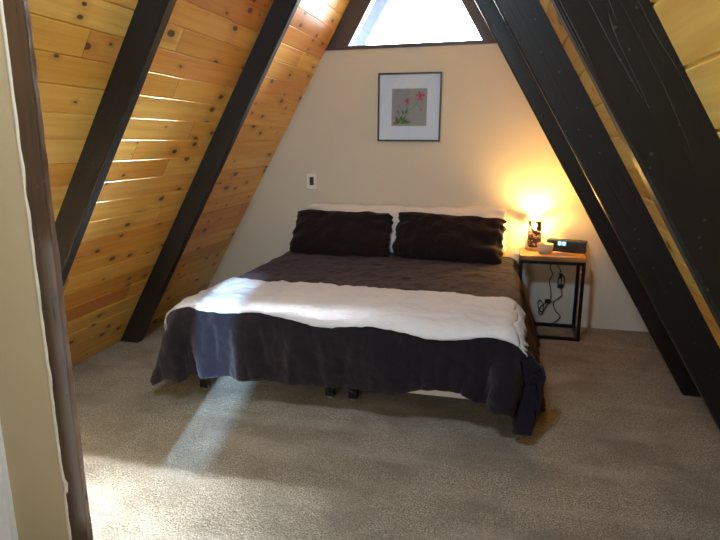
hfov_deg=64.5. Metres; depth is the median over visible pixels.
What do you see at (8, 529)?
trim
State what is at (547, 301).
power cord
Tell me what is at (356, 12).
window
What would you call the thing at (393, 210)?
pillow
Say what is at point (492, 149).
wall
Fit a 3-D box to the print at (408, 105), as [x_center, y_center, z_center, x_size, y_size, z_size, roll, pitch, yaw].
[0.404,-1.337,4.693,0.292,0.296,0.003,4,13,14]
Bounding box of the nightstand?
[519,247,585,341]
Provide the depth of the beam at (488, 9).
3.36 m
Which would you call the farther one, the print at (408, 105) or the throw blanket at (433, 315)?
the print at (408, 105)
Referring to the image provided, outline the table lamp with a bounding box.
[526,219,542,250]
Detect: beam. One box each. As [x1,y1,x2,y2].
[55,0,176,286]
[120,0,300,342]
[474,0,700,396]
[493,0,719,430]
[550,0,719,328]
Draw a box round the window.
[325,0,496,50]
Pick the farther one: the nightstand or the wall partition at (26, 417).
the nightstand
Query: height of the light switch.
0.132 m
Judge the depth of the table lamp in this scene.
4.52 m
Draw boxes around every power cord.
[537,264,552,314]
[552,265,564,322]
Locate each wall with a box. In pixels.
[28,0,349,364]
[207,43,648,331]
[539,0,719,347]
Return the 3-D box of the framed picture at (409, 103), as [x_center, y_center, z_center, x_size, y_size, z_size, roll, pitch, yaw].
[0.404,-1.337,4.692,0.524,0.544,0.026,4,13,14]
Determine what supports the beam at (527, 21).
attached to the wall at (692, 27)
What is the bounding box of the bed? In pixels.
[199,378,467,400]
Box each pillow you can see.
[289,209,393,256]
[307,203,404,252]
[391,212,506,263]
[404,206,506,253]
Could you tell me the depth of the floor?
2.79 m
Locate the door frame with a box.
[3,0,92,539]
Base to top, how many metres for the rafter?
3.537 m
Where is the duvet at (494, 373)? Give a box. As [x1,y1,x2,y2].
[150,251,545,435]
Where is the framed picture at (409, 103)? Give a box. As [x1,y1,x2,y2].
[377,72,441,140]
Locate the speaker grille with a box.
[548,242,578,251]
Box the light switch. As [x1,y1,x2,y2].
[307,173,316,188]
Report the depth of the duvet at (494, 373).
3.15 m
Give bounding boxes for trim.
[0,0,71,539]
[0,422,17,539]
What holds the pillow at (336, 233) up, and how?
on the duvet at (494, 373)
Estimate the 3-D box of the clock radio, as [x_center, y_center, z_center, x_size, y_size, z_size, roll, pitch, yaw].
[1.632,-0.194,4.506,0.296,0.096,0.101,6,14,27]
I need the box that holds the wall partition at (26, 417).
[0,16,68,539]
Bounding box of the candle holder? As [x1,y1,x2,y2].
[537,242,553,253]
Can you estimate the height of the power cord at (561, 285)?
0.631 m
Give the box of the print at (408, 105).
[391,88,426,125]
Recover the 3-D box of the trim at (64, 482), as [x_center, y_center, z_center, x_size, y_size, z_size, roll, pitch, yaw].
[-1.050,-0.007,1.848,0.045,2.214,0.014,8,15,33]
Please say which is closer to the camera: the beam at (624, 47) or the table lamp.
the beam at (624, 47)
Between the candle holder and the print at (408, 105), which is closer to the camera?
the candle holder
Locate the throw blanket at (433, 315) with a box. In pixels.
[164,277,528,356]
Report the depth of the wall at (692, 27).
1.01 m
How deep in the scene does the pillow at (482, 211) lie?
4.65 m
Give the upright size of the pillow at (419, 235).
0.376 m
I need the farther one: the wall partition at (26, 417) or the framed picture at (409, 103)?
the framed picture at (409, 103)
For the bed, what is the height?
0.544 m
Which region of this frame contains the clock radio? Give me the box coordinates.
[547,238,587,252]
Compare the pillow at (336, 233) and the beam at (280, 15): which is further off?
the pillow at (336, 233)
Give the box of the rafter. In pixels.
[352,0,388,45]
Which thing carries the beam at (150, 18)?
attached to the wall at (205, 46)
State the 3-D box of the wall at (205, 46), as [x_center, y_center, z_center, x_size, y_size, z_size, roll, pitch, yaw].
[-1.227,-0.875,2.585,2.115,3.606,5.270,3,13,14]
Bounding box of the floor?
[72,319,719,539]
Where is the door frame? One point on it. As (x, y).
(16, 12)

